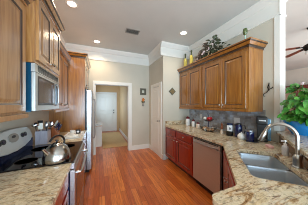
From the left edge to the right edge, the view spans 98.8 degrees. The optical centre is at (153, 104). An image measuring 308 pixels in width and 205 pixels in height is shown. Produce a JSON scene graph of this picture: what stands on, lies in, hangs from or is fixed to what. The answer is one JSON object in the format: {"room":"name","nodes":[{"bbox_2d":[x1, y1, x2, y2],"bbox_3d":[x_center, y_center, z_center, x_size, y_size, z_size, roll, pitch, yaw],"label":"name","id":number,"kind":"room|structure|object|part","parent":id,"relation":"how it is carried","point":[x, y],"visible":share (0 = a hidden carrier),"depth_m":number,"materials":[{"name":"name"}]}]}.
{"room":"kitchen","nodes":[
{"label":"kitchen","id":0,"kind":"room"},
{"bbox_2d":[0,111,48,141],"bbox_3d":[-1.439,-0.081,0.967,0.120,3.080,5.687,0,0,-22],"label":"wall","id":1,"kind":"structure","parent":0,"point":[34,116],"depth_m":1.86,"materials":[{"name":"beige paint"}]},
{"bbox_2d":[0,0,34,122],"bbox_3d":[-1.024,-0.413,0.620,0.374,1.054,1.028,0,0,-22],"label":"upper cabinet","id":2,"kind":"object","parent":1,"relation":"attached to","point":[12,12],"visible":1,"depth_m":0.95,"materials":[{"name":"brown wood"}]},
{"bbox_3d":[-0.993,-0.373,0.883,0.020,0.865,0.480,0,0,-22],"label":"door","id":3,"kind":"part","parent":2,"relation":"part of","materials":[{"name":"beige wood"}]},
{"bbox_3d":[-0.903,0.096,0.670,0.022,0.037,1.028,0,0,-22],"label":"light rail","id":4,"kind":"part","parent":2,"relation":"part of","materials":[{"name":"beige wood"}]},
{"bbox_3d":[-0.879,-0.893,0.680,0.060,0.094,1.028,0,0,-22],"label":"crown","id":5,"kind":"part","parent":2,"relation":"part of","materials":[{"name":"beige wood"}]},
{"bbox_2d":[21,0,65,77],"bbox_3d":[-1.339,-0.740,1.459,0.434,0.738,0.879,0,0,-22],"label":"upper cabinet","id":6,"kind":"object","parent":1,"relation":"attached to","point":[42,35],"visible":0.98,"depth_m":1.33,"materials":[{"name":"beige wood"}]},
{"bbox_2d":[26,62,58,111],"bbox_3d":[-1.345,-0.151,1.457,0.412,0.430,0.756,0,0,-22],"label":"microwave","id":7,"kind":"object","parent":6,"relation":"attached to","point":[42,87],"visible":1,"depth_m":1.27,"materials":[{"name":"silver metal"}]},
{"bbox_3d":[-1.174,-0.115,1.426,0.030,0.349,0.567,0,0,-22],"label":"door","id":8,"kind":"part","parent":7,"relation":"part of","materials":[{"name":"silver metal"}]},
{"bbox_3d":[-1.244,-0.116,1.689,0.048,0.277,0.018,0,0,-22],"label":"handle","id":9,"kind":"part","parent":7,"relation":"part of","materials":[{"name":"metal"}]},
{"bbox_3d":[-1.319,-0.115,1.776,0.028,0.349,0.184,0,0,-22],"label":"control panel","id":10,"kind":"part","parent":7,"relation":"part of","materials":[{"name":"silver metal"}]},
{"bbox_3d":[-1.124,-0.689,1.357,0.020,0.575,0.347,0,0,-22],"label":"door","id":11,"kind":"part","parent":6,"relation":"part of","materials":[{"name":"beige wood"}]},
{"bbox_3d":[-1.339,-1.063,1.459,0.434,0.094,0.879,0,0,-22],"label":"crown","id":12,"kind":"part","parent":6,"relation":"part of","materials":[{"name":"beige wood"}]},
{"bbox_3d":[-1.259,-0.689,1.683,0.020,0.575,0.347,0,0,-22],"label":"door","id":13,"kind":"part","parent":6,"relation":"part of","materials":[{"name":"beige wood"}]},
{"bbox_2d":[42,40,71,112],"bbox_3d":[-1.679,-0.413,2.204,0.374,1.054,0.873,0,0,-22],"label":"upper cabinet","id":14,"kind":"object","parent":1,"relation":"attached to","point":[63,78],"visible":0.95,"depth_m":2.27,"materials":[{"name":"brown wood"}]},
{"bbox_3d":[-1.480,-0.373,2.061,0.020,0.865,0.400,0,0,-22],"label":"door","id":15,"kind":"part","parent":14,"relation":"part of","materials":[{"name":"brown wood"}]},
{"bbox_3d":[-1.558,0.096,2.254,0.022,0.037,0.873,0,0,-22],"label":"light rail","id":16,"kind":"part","parent":14,"relation":"part of","materials":[{"name":"brown wood"}]},
{"bbox_3d":[-1.637,-0.373,2.442,0.020,0.865,0.405,0,0,-22],"label":"door","id":17,"kind":"part","parent":14,"relation":"part of","materials":[{"name":"brown wood"}]},
{"bbox_3d":[-1.534,-0.893,2.264,0.060,0.094,0.873,0,0,-22],"label":"crown","id":18,"kind":"part","parent":14,"relation":"part of","materials":[{"name":"brown wood"}]},
{"bbox_2d":[51,18,65,45],"bbox_3d":[-2.164,-1.454,2.983,0.080,0.335,1.167,0,0,-22],"label":"trim","id":19,"kind":"structure","parent":1,"relation":"attached to","point":[61,37],"depth_m":3.19,"materials":[{"name":"white paint"}]},
{"bbox_2d":[96,85,118,131],"bbox_3d":[-2.590,0.109,7.207,1.560,2.700,0.100,0,0,-22],"label":"wall","id":20,"kind":"structure","parent":0,"point":[99,88],"depth_m":7.29,"materials":[{"name":"paint"}]},
{"bbox_2d":[97,94,114,130],"bbox_3d":[-2.566,0.444,7.124,0.900,2.010,0.072,0,0,-22],"label":"door","id":21,"kind":"structure","parent":20,"relation":"in","point":[105,102],"depth_m":7.15,"materials":[{"name":"white paint"}]},
{"bbox_2d":[96,92,116,130],"bbox_3d":[-2.576,0.399,7.148,1.080,2.120,0.020,0,0,-22],"label":"trim","id":22,"kind":"structure","parent":20,"relation":"attached to","point":[115,93],"depth_m":7.32,"materials":[{"name":"white paint"}]},
{"bbox_2d":[85,59,148,145],"bbox_3d":[-1.315,-0.081,4.030,2.450,3.080,0.120,0,0,-22],"label":"wall","id":23,"kind":"structure","parent":0,"point":[138,75],"depth_m":4.25,"materials":[{"name":"beige paint"}]},
{"bbox_2d":[65,43,148,65],"bbox_3d":[-1.276,-1.454,3.938,2.450,0.335,0.080,0,0,-22],"label":"trim","id":24,"kind":"structure","parent":23,"relation":"attached to","point":[94,53],"depth_m":3.93,"materials":[{"name":"white paint"}]},
{"bbox_2d":[93,81,131,154],"bbox_3d":[-1.254,0.389,4.047,1.125,2.140,0.147,0,0,-22],"label":"trim","id":25,"kind":"structure","parent":23,"relation":"attached to","point":[106,83],"depth_m":4.09,"materials":[{"name":"white paint"}]},
{"bbox_2d":[132,144,148,149],"bbox_3d":[-0.432,1.389,4.316,0.600,0.140,0.026,0,0,-22],"label":"baseboard","id":26,"kind":"structure","parent":23,"relation":"attached to","point":[143,146],"depth_m":4.31,"materials":[{"name":"white paint"}]},
{"bbox_2d":[140,88,145,94],"bbox_3d":[-0.358,-0.418,4.348,0.210,0.215,0.022,0,0,-22],"label":"wall plaque","id":27,"kind":"object","parent":23,"relation":"attached to","point":[142,90],"visible":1,"depth_m":4.33,"materials":[{"name":"beige"}]},
{"bbox_2d":[119,86,127,137],"bbox_3d":[-1.263,0.109,5.909,0.100,2.700,3.313,0,0,-22],"label":"wall","id":28,"kind":"structure","parent":0,"point":[123,91],"depth_m":6.17,"materials":[{"name":"paint"}]},
{"bbox_2d":[83,130,212,204],"bbox_3d":[1.546,1.509,2.803,12.200,0.100,12.000,0,0,-22],"label":"floor","id":29,"kind":"structure","parent":0,"point":[117,175],"depth_m":2.47,"materials":[{"name":"red wood"}]},
{"bbox_2d":[0,127,87,204],"bbox_3d":[-1.179,0.858,1.482,0.742,1.202,0.760,0,0,-22],"label":"range","id":30,"kind":"object","parent":29,"relation":"on","point":[18,152],"visible":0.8,"depth_m":1.33,"materials":[{"name":"silver metal"}]},
{"bbox_3d":[-1.473,0.375,1.360,0.106,0.237,0.760,0,0,-22],"label":"control panel","id":31,"kind":"part","parent":30,"relation":"part of","materials":[{"name":"silver metal"}]},
{"bbox_2d":[0,141,82,172],"bbox_3d":[-1.169,0.545,1.486,0.575,0.018,0.760,0,0,-22],"label":"cooktop","id":32,"kind":"object","parent":30,"relation":"in","point":[30,157],"depth_m":1.31,"materials":[{"name":"grey glass"}]},
{"bbox_2d":[41,134,70,164],"bbox_3d":[-0.934,0.414,1.271,0.228,0.244,0.235,0,0,-22],"label":"kettle","id":33,"kind":"object","parent":30,"relation":"on","point":[57,152],"visible":1,"depth_m":1.21,"materials":[{"name":"metal"}]},
{"bbox_3d":[-0.960,0.422,1.171,0.039,0.084,0.072,0,0,22],"label":"spout","id":34,"kind":"part","parent":33,"relation":"part of","materials":[{"name":"silver metal"}]},
{"bbox_3d":[-0.935,0.353,1.280,0.104,0.121,0.148,0,0,-22],"label":"handle","id":35,"kind":"part","parent":33,"relation":"part of","materials":[{"name":"black plastic"}]},
{"bbox_3d":[-0.914,0.904,1.592,0.047,0.570,0.748,0,0,-22],"label":"oven door","id":36,"kind":"part","parent":30,"relation":"part of","materials":[{"name":"metal"}]},
{"bbox_3d":[-0.916,0.585,1.591,0.047,0.058,0.754,0,0,-22],"label":"trim","id":37,"kind":"part","parent":30,"relation":"part of","materials":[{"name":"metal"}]},
{"bbox_3d":[-0.914,1.298,1.592,0.047,0.202,0.748,0,0,-22],"label":"storage drawer","id":38,"kind":"part","parent":30,"relation":"part of","materials":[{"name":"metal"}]},
{"bbox_3d":[-0.864,0.664,1.612,0.060,0.023,0.684,0,0,-22],"label":"handle","id":39,"kind":"part","parent":30,"relation":"part of","materials":[{"name":"metal"}]},
{"bbox_2d":[55,176,68,204],"bbox_3d":[-0.851,1.022,0.587,0.670,0.873,1.134,0,0,-22],"label":"base cabinet","id":40,"kind":"object","parent":29,"relation":"on","point":[63,198],"visible":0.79,"depth_m":1.06,"materials":[{"name":"red wood"}]},
{"bbox_2d":[0,163,71,204],"bbox_3d":[-0.853,0.564,0.576,0.657,0.040,1.156,0,0,-22],"label":"countertop","id":41,"kind":"structure","parent":40,"relation":"on","point":[41,185],"depth_m":0.89,"materials":[{"name":"beige stone"}]},
{"bbox_3d":[-0.582,1.056,0.701,0.020,0.545,1.080,0,0,-22],"label":"door","id":42,"kind":"part","parent":40,"relation":"part of","materials":[{"name":"red wood"}]},
{"bbox_2d":[49,51,90,131],"bbox_3d":[-1.887,0.202,3.094,0.672,2.514,1.040,0,0,-22],"label":"tall cabinet","id":43,"kind":"object","parent":29,"relation":"on","point":[73,118],"visible":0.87,"depth_m":2.71,"materials":[{"name":"brown wood"}]},
{"bbox_3d":[-1.887,-1.008,3.094,0.672,0.094,1.040,0,0,-22],"label":"crown","id":44,"kind":"part","parent":43,"relation":"part of","materials":[{"name":"brown wood"}]},
{"bbox_3d":[-1.558,-0.631,3.010,0.020,0.520,0.455,0,0,-22],"label":"door","id":45,"kind":"part","parent":43,"relation":"part of","materials":[{"name":"brown wood"}]},
{"bbox_2d":[83,134,87,174],"bbox_3d":[-1.536,1.022,2.244,0.670,0.873,0.910,0,0,-22],"label":"base cabinet","id":46,"kind":"object","parent":29,"relation":"on","point":[84,138],"visible":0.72,"depth_m":2.51,"materials":[{"name":"red wood"}]},
{"bbox_2d":[33,130,86,144],"bbox_3d":[-1.546,0.564,2.240,0.647,0.040,0.913,0,0,-22],"label":"countertop","id":47,"kind":"structure","parent":46,"relation":"on","point":[85,131],"depth_m":2.05,"materials":[{"name":"beige stone"}]},
{"bbox_2d":[35,129,50,144],"bbox_3d":[-1.557,0.454,1.856,0.136,0.180,0.136,0,0,-22],"label":"utensil crock","id":48,"kind":"object","parent":47,"relation":"on","point":[43,136],"visible":0.9,"depth_m":1.80,"materials":[{"name":"silver metal"}]},
{"bbox_2d":[31,122,39,130],"bbox_3d":[-1.590,0.385,1.772,0.090,0.290,0.087,0,0,-22],"label":"ladle","id":49,"kind":"object","parent":48,"relation":"in","point":[35,124],"visible":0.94,"depth_m":1.75,"materials":[{"name":"silver metal"}]},
{"bbox_2d":[44,121,49,130],"bbox_3d":[-1.502,0.382,1.851,0.058,0.295,0.057,0,0,-22],"label":"whisk","id":50,"kind":"object","parent":48,"relation":"in","point":[46,125],"visible":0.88,"depth_m":1.83,"materials":[{"name":"silver metal"}]},
{"bbox_2d":[48,126,59,137],"bbox_3d":[-1.674,0.450,2.192,0.169,0.188,0.110,0,0,-22],"label":"knife block","id":51,"kind":"object","parent":47,"relation":"on","point":[54,131],"visible":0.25,"depth_m":2.15,"materials":[{"name":"brown wood"}]},
{"bbox_2d":[61,131,83,138],"bbox_3d":[-1.393,0.533,2.303,0.273,0.022,0.478,0,0,-22],"label":"serving tray","id":52,"kind":"object","parent":47,"relation":"on","point":[82,132],"visible":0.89,"depth_m":2.26,"materials":[{"name":"white ceramic"}]},
{"bbox_2d":[65,133,78,137],"bbox_3d":[-1.371,0.507,2.203,0.204,0.048,0.230,0,0,-22],"label":"tea towel","id":53,"kind":"object","parent":52,"relation":"on","point":[71,134],"visible":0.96,"depth_m":2.16,"materials":[{"name":"white fabric"}]},
{"bbox_3d":[-1.350,1.056,2.558,0.020,0.545,0.420,0,0,-22],"label":"door","id":54,"kind":"part","parent":46,"relation":"part of","materials":[{"name":"red wood"}]},
{"bbox_2d":[85,89,94,172],"bbox_3d":[-1.823,0.563,3.153,0.773,1.792,0.910,0,0,-22],"label":"refrigerator","id":55,"kind":"object","parent":29,"relation":"on","point":[89,99],"visible":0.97,"depth_m":2.84,"materials":[{"name":"silver metal"}]},
{"bbox_3d":[-1.485,0.549,3.047,0.107,1.720,0.447,0,0,-22],"label":"door","id":56,"kind":"part","parent":55,"relation":"part of","materials":[{"name":"metal"}]},
{"bbox_3d":[-1.481,0.349,3.251,0.066,1.000,0.022,0,0,-22],"label":"handle","id":57,"kind":"part","parent":55,"relation":"part of","materials":[{"name":"metal"}]},
{"bbox_2d":[96,122,101,146],"bbox_3d":[-2.143,1.094,4.887,0.406,0.730,0.870,0,0,-22],"label":"base cabinet","id":58,"kind":"object","parent":29,"relation":"on","point":[98,125],"visible":0.59,"depth_m":4.55,"materials":[{"name":"white paint"}]},
{"bbox_2d":[102,132,127,148],"bbox_3d":[-1.766,1.453,5.660,0.860,0.012,2.490,0,0,-22],"label":"rug","id":59,"kind":"object","parent":29,"relation":"on","point":[112,139],"visible":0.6,"depth_m":5.29,"materials":[{"name":"beige carpet"}]},
{"bbox_2d":[166,127,195,180],"bbox_3d":[0.857,1.022,3.118,0.826,0.873,1.124,0,0,-22],"label":"base cabinet","id":60,"kind":"object","parent":29,"relation":"on","point":[179,145],"visible":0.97,"depth_m":2.83,"materials":[{"name":"red wood"}]},
{"bbox_3d":[0.404,0.681,3.245,0.020,0.145,0.490,0,0,-22],"label":"drawer","id":61,"kind":"part","parent":60,"relation":"part of","materials":[{"name":"red wood"}]},
{"bbox_3d":[0.404,1.056,3.245,0.020,0.545,0.490,0,0,-22],"label":"door","id":62,"kind":"part","parent":60,"relation":"part of","materials":[{"name":"red wood"}]},
{"bbox_3d":[0.619,0.681,2.726,0.020,0.145,0.525,0,0,-22],"label":"drawer","id":63,"kind":"part","parent":60,"relation":"part of","materials":[{"name":"red wood"}]},
{"bbox_3d":[0.619,1.056,2.726,0.020,0.545,0.525,0,0,-22],"label":"door","id":64,"kind":"part","parent":60,"relation":"part of","materials":[{"name":"red wood"}]},
{"bbox_2d":[165,124,307,204],"bbox_3d":[1.064,0.564,1.764,1.484,0.040,4.067,0,0,-1],"label":"countertop","id":65,"kind":"structure","parent":60,"relation":"on","point":[249,189],"depth_m":0.94,"materials":[{"name":"beige stone"}]},
{"bbox_2d":[186,116,189,125],"bbox_3d":[0.878,0.419,3.425,0.113,0.250,0.114,0,0,-22],"label":"canister","id":66,"kind":"object","parent":65,"relation":"on","point":[187,117],"visible":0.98,"depth_m":3.38,"materials":[{"name":"white ceramic"}]},
{"bbox_2d":[200,115,216,131],"bbox_3d":[1.113,0.357,2.700,0.317,0.372,0.317,0,0,-22],"label":"fruit basket","id":67,"kind":"object","parent":65,"relation":"on","point":[209,120],"visible":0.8,"depth_m":2.63,"materials":[{"name":"black metal"}]},
{"bbox_2d":[200,126,216,131],"bbox_3d":[1.113,0.502,2.700,0.317,0.081,0.317,0,0,-22],"label":"bowl","id":68,"kind":"object","parent":67,"relation":"on","point":[200,126],"depth_m":2.63,"materials":[{"name":"black metal"}]},
{"bbox_2d":[220,122,223,133],"bbox_3d":[1.272,0.439,2.473,0.059,0.210,0.060,0,0,-22],"label":"pepper mill","id":69,"kind":"object","parent":65,"relation":"on","point":[221,126],"visible":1,"depth_m":2.46,"materials":[{"name":"beige"}]},
{"bbox_2d":[226,123,232,135],"bbox_3d":[1.319,0.433,2.303,0.112,0.221,0.111,0,0,-22],"label":"tin","id":70,"kind":"object","parent":65,"relation":"on","point":[229,126],"visible":0.98,"depth_m":2.26,"materials":[{"name":"black metal"}]},
{"bbox_2d":[235,123,245,136],"bbox_3d":[1.416,0.427,2.175,0.111,0.233,0.164,0,0,-22],"label":"carafe","id":71,"kind":"object","parent":65,"relation":"on","point":[238,126],"visible":0.78,"depth_m":2.16,"materials":[{"name":"blue ceramic"}]},
{"bbox_2d":[237,132,244,139],"bbox_3d":[1.368,0.486,2.056,0.111,0.116,0.128,0,0,-22],"label":"sugar pot","id":72,"kind":"object","parent":65,"relation":"on","point":[241,136],"visible":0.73,"depth_m":2.03,"materials":[{"name":"white ceramic"}]},
{"bbox_2d":[256,116,270,141],"bbox_3d":[1.630,0.361,1.964,0.169,0.354,0.199,0,0,37],"label":"coffee maker","id":73,"kind":"object","parent":65,"relation":"on","point":[262,122],"visible":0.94,"depth_m":1.94,"materials":[{"name":"black plastic"}]},
{"bbox_3d":[1.712,0.376,1.964,0.038,0.324,0.080,0,0,37],"label":"water tank","id":74,"kind":"part","parent":73,"relation":"part of","materials":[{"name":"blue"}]},
{"bbox_2d":[238,152,307,185],"bbox_3d":[1.042,0.691,1.238,0.384,0.209,0.695,0,0,23],"label":"sink","id":75,"kind":"object","parent":65,"relation":"in","point":[260,166],"visible":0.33,"depth_m":1.24,"materials":[{"name":"grey metal"}]},
{"bbox_3d":[1.108,0.691,1.395,0.384,0.209,0.355,0,0,23],"label":"bowl","id":76,"kind":"part","parent":75,"relation":"part of","materials":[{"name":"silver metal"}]},
{"bbox_3d":[0.974,0.691,1.074,0.384,0.209,0.338,0,0,23],"label":"bowl","id":77,"kind":"part","parent":75,"relation":"part of","materials":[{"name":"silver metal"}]},
{"bbox_2d":[258,122,303,168],"bbox_3d":[1.162,0.355,1.220,0.313,0.377,0.095,0,0,38],"label":"faucet","id":78,"kind":"object","parent":65,"relation":"on","point":[297,159],"visible":0.99,"depth_m":1.15,"materials":[{"name":"grey metal"}]},
{"bbox_3d":[1.168,0.303,1.219,0.029,0.272,0.240,0,0,-44],"label":"spout","id":79,"kind":"part","parent":78,"relation":"part of","materials":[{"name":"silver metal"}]},
{"bbox_2d":[281,140,288,155],"bbox_3d":[1.402,0.464,1.411,0.057,0.161,0.058,0,0,-22],"label":"soap bottle","id":80,"kind":"object","parent":65,"relation":"on","point":[284,149],"visible":1,"depth_m":1.40,"materials":[{"name":"grey plastic"}]},
{"bbox_3d":[1.505,0.541,2.045,0.382,0.006,0.332,0,0,-22],"label":"mat","id":81,"kind":"object","parent":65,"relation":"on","visible":0},
{"bbox_2d":[245,129,253,141],"bbox_3d":[1.414,0.454,1.950,0.110,0.168,0.110,0,0,-22],"label":"storage jar","id":82,"kind":"object","parent":81,"relation":"on","point":[249,133],"visible":1,"depth_m":1.91,"materials":[{"name":"blue ceramic"}]},
{"bbox_2d":[193,137,241,194],"bbox_3d":[1.093,1.023,2.279,0.638,0.872,0.600,0,0,-22],"label":"dishwasher","id":83,"kind":"object","parent":29,"relation":"on","point":[207,156],"visible":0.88,"depth_m":2.10,"materials":[{"name":"silver metal"}]},
{"bbox_3d":[0.915,1.409,2.205,0.030,0.100,0.600,0,0,-22],"label":"toe panel","id":84,"kind":"part","parent":83,"relation":"part of","materials":[{"name":"black plastic"}]},
{"bbox_3d":[0.854,1.012,2.180,0.042,0.665,0.592,0,0,-22],"label":"door","id":85,"kind":"part","parent":83,"relation":"part of","materials":[{"name":"metal"}]},
{"bbox_3d":[0.854,0.640,2.180,0.042,0.066,0.592,0,0,-22],"label":"control panel","id":86,"kind":"part","parent":83,"relation":"part of","materials":[{"name":"metal"}]},
{"bbox_2d":[223,150,235,189],"bbox_3d":[0.813,1.022,1.376,0.153,0.873,1.005,0,0,23],"label":"base cabinet","id":87,"kind":"object","parent":29,"relation":"on","point":[228,180],"visible":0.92,"depth_m":1.43,"materials":[{"name":"red wood"}]},
{"bbox_3d":[0.873,0.979,1.608,0.020,0.700,0.440,0,0,23],"label":"door","id":88,"kind":"part","parent":87,"relation":"part of","materials":[{"name":"red wood"}]},
{"bbox_3d":[0.701,0.979,1.192,0.020,0.700,0.440,0,0,23],"label":"door","id":89,"kind":"part","parent":87,"relation":"part of","materials":[{"name":"red wood"}]},
{"bbox_2d":[285,84,307,130],"bbox_3d":[6.441,0.309,5.882,0.360,2.300,2.030,0,0,-22],"label":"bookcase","id":90,"kind":"object","parent":29,"relation":"on","point":[305,85],"visible":0.03,"depth_m":6.12,"materials":[{"name":"brown wood"}]},
{"bbox_3d":[6.441,-0.751,5.882,0.360,0.180,2.030,0,0,-22],"label":"cornice","id":91,"kind":"part","parent":90,"relation":"part of","materials":[{"name":"wood"}]},
{"bbox_2d":[149,56,166,158],"bbox_3d":[0.064,-0.081,4.034,0.100,3.080,1.167,0,0,-22],"label":"wall","id":92,"kind":"structure","parent":0,"point":[158,69],"depth_m":3.51,"materials":[{"name":"beige paint"}]},
{"bbox_2d":[148,43,162,65],"bbox_3d":[0.004,-1.454,3.944,0.080,0.335,1.047,0,0,-22],"label":"trim","id":93,"kind":"structure","parent":92,"relation":"attached to","point":[154,55],"depth_m":3.91,"materials":[{"name":"white paint"}]},
{"bbox_2d":[152,85,159,156],"bbox_3d":[0.024,0.457,3.878,0.092,1.985,0.650,0,0,-22],"label":"door","id":94,"kind":"structure","parent":92,"relation":"in","point":[155,90],"depth_m":3.85,"materials":[{"name":"white paint"}]},
{"bbox_2d":[151,82,161,158],"bbox_3d":[0.057,0.424,3.892,0.020,2.070,0.790,0,0,-22],"label":"trim","id":95,"kind":"structure","parent":92,"relation":"attached to","point":[159,83],"depth_m":3.58,"materials":[{"name":"white paint"}]},
{"bbox_2d":[149,144,165,159],"bbox_3d":[0.072,1.389,3.952,0.088,0.140,1.045,0,0,-22],"label":"baseboard","id":96,"kind":"structure","parent":92,"relation":"attached to","point":[164,155],"depth_m":3.48,"materials":[{"name":"white paint"}]},
{"bbox_2d":[41,0,307,70],"bbox_3d":[1.546,-1.671,2.803,12.200,0.100,12.000,0,0,-22],"label":"ceiling","id":97,"kind":"structure","parent":0,"point":[104,21],"depth_m":2.61,"materials":[{"name":"paint"}]},
{"bbox_2d":[65,0,77,7],"bbox_3d":[-1.323,-1.614,2.126,0.184,0.010,0.184,0,0,-22],"label":"recessed light","id":98,"kind":"object","parent":97,"relation":"in","point":[70,3],"visible":1,"depth_m":2.11,"materials":[{"name":"white paint"}]},
{"bbox_2d":[125,28,139,34],"bbox_3d":[-0.478,-1.617,2.935,0.300,0.007,0.190,0,0,-22],"label":"ceiling vent","id":99,"kind":"object","parent":97,"relation":"in","point":[128,30],"visible":1,"depth_m":2.93,"materials":[{"name":"grey metal"}]},
{"bbox_2d":[285,28,307,57],"bbox_3d":[3.318,-1.331,2.723,1.330,0.579,1.279,0,0,-22],"label":"ceiling fan","id":100,"kind":"object","parent":97,"relation":"hanging from","point":[305,47],"visible":0.9,"depth_m":2.90,"materials":[{"name":"brown wood"}]},
{"bbox_3d":[3.378,-1.225,3.189,0.098,0.026,0.520,0,0,12],"label":"blade","id":101,"kind":"part","parent":100,"relation":"part of","materials":[{"name":"brown wood"}]},
{"bbox_2d":[167,56,189,158],"bbox_3d":[0.660,-0.081,3.703,0.750,3.080,0.100,0,0,-22],"label":"wall","id":102,"kind":"structure","parent":0,"point":[174,113],"depth_m":3.61,"materials":[{"name":"beige paint"}]},
{"bbox_2d":[160,41,189,59],"bbox_3d":[0.612,-1.454,3.586,0.930,0.335,0.080,0,0,-22],"label":"trim","id":103,"kind":"structure","parent":102,"relation":"attached to","point":[166,48],"depth_m":3.57,"materials":[{"name":"white paint"}]},
{"bbox_2d":[165,120,185,124],"bbox_3d":[0.662,0.493,3.637,0.778,0.099,0.020,0,0,-22],"label":"granite splash","id":104,"kind":"object","parent":102,"relation":"attached to","point":[178,121],"visible":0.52,"depth_m":3.59,"materials":[{"name":"beige stone"}]},
{"bbox_2d":[189,18,281,155],"bbox_3d":[1.450,-0.081,2.921,0.128,3.080,2.150,0,0,-22],"label":"wall","id":105,"kind":"structure","parent":0,"point":[265,31],"depth_m":2.18,"materials":[{"name":"beige paint"}]},
{"bbox_2d":[177,60,202,109],"bbox_3d":[1.002,-0.423,3.308,0.415,1.075,0.886,0,0,-22],"label":"upper cabinet","id":106,"kind":"object","parent":105,"relation":"attached to","point":[191,78],"visible":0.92,"depth_m":3.15,"materials":[{"name":"brown wood"}]},
{"bbox_3d":[0.788,-0.376,3.459,0.020,0.870,0.383,0,0,-22],"label":"door","id":107,"kind":"part","parent":106,"relation":"part of","materials":[{"name":"brown wood"}]},
{"bbox_3d":[0.842,-0.906,3.242,0.070,0.110,0.886,0,0,-22],"label":"crown","id":108,"kind":"part","parent":106,"relation":"part of","materials":[{"name":"brown wood"}]},
{"bbox_3d":[1.028,0.094,3.318,0.359,0.040,0.886,0,0,-22],"label":"light rail","id":109,"kind":"part","parent":106,"relation":"part of","materials":[{"name":"brown wood"}]},
{"bbox_2d":[190,50,192,63],"bbox_3d":[0.937,-1.106,3.309,0.090,0.500,0.090,0,0,-22],"label":"oil bottle","id":110,"kind":"object","parent":106,"relation":"on","point":[191,56],"visible":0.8,"depth_m":3.28,"materials":[{"name":"yellow glass"}]},
{"bbox_3d":[0.947,-0.376,3.076,0.020,0.870,0.430,0,0,-22],"label":"door","id":111,"kind":"part","parent":106,"relation":"part of","materials":[{"name":"brown wood"}]},
{"bbox_2d":[200,37,267,111],"bbox_3d":[1.367,-0.423,2.423,0.415,1.075,1.024,0,0,-22],"label":"upper cabinet","id":112,"kind":"object","parent":105,"relation":"attached to","point":[233,74],"visible":1,"depth_m":2.13,"materials":[{"name":"brown wood"}]},
{"bbox_2d":[192,35,230,66],"bbox_3d":[1.150,-1.073,2.829,0.372,0.537,0.934,0,0,-22],"label":"floral arrangement","id":113,"kind":"object","parent":112,"relation":"on","point":[206,46],"visible":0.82,"depth_m":2.73,"materials":[{"name":"green plant"}]},
{"bbox_3d":[1.142,-0.376,2.603,0.020,0.870,0.460,0,0,-22],"label":"door","id":114,"kind":"part","parent":112,"relation":"part of","materials":[{"name":"brown wood"}]},
{"bbox_3d":[1.380,0.094,2.466,0.359,0.040,0.954,0,0,-22],"label":"light rail","id":115,"kind":"part","parent":112,"relation":"part of","materials":[{"name":"brown wood"}]},
{"bbox_3d":[1.367,-0.906,2.423,0.415,0.110,1.024,0,0,-22],"label":"crown","id":116,"kind":"part","parent":112,"relation":"part of","materials":[{"name":"brown wood"}]},
{"bbox_3d":[1.314,-0.376,2.188,0.020,0.870,0.421,0,0,-22],"label":"door","id":117,"kind":"part","parent":112,"relation":"part of","materials":[{"name":"brown wood"}]},
{"bbox_2d":[243,28,247,38],"bbox_3d":[1.449,-1.028,2.098,0.079,0.345,0.080,0,0,-22],"label":"goblet","id":118,"kind":"object","parent":112,"relation":"on","point":[245,30],"visible":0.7,"depth_m":2.08,"materials":[{"name":"teal glass"}]},
{"bbox_2d":[243,28,247,34],"bbox_3d":[1.449,-1.149,2.098,0.070,0.105,0.070,0,0,-22],"label":"bowl","id":119,"kind":"object","parent":118,"relation":"on","point":[245,30],"depth_m":2.08,"materials":[{"name":"green glass"}]},
{"bbox_2d":[189,0,280,59],"bbox_3d":[1.384,-1.454,2.829,0.080,0.335,2.070,0,0,-22],"label":"trim","id":120,"kind":"structure","parent":105,"relation":"attached to","point":[263,11],"depth_m":2.35,"materials":[{"name":"white paint"}]},
{"bbox_2d":[234,117,239,123],"bbox_3d":[1.556,0.309,2.483,0.011,0.118,0.118,0,0,-22],"label":"light switch","id":121,"kind":"object","parent":105,"relation":"attached to","point":[236,120],"visible":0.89,"depth_m":2.49,"materials":[{"name":"white plastic"}]},
{"bbox_2d":[274,15,284,130],"bbox_3d":[1.856,-0.451,1.948,0.144,1.670,0.067,0,0,-22],"label":"trim","id":122,"kind":"structure","parent":105,"relation":"attached to","point":[279,21],"depth_m":1.92,"materials":[{"name":"white paint"}]},
{"bbox_2d":[279,0,287,16],"bbox_3d":[1.880,-1.454,1.892,0.160,0.335,0.080,0,0,-22],"label":"trim","id":123,"kind":"structure","parent":105,"relation":"attached to","point":[283,2],"depth_m":1.92,"materials":[{"name":"white paint"}]},
{"bbox_2d":[285,67,307,85],"bbox_3d":[7.599,-0.081,3.736,0.100,3.080,9.100,0,0,-22],"label":"wall","id":124,"kind":"structure","parent":0,"point":[298,76],"depth_m":6.06,"materials":[{"name":"paint"}]},
{"bbox_3d":[1.568,0.944,1.248,1.389,1.030,0.997,0,0,-22],"label":"wall","id":125,"kind":"structure","parent":0,"visible":0},
{"bbox_2d":[276,131,307,158],"bbox_3d":[1.773,0.409,1.379,0.763,0.040,1.862,0,0,28],"label":"bar","id":126,"kind":"object","parent":125,"relation":"on","point":[289,137],"visible":0.66,"depth_m":1.45,"materials":[{"name":"beige stone"}]},
{"bbox_2d":[277,82,307,135],"bbox_3d":[1.985,0.052,1.585,0.949,0.674,0.680,0,0,-22],"label":"potted plant","id":127,"kind":"object","parent":126,"relation":"on","point":[298,118],"visible":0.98,"depth_m":1.59,"materials":[{"name":"green plant"}]},
{"bbox_3d":[1.951,0.294,1.719,0.410,0.190,0.410,0,0,-22],"label":"pot","id":128,"kind":"part","parent":127,"relation":"part of","materials":[{"name":"blue ceramic"}]},
{"bbox_2d":[279,136,307,169],"bbox_3d":[1.413,0.486,1.297,0.018,0.113,1.400,0,0,33],"label":"granite splash","id":129,"kind":"object","parent":125,"relation":"attached to","point":[291,149],"visible":0.33,"depth_m":1.40,"materials":[{"name":"beige stone"}]}
]}

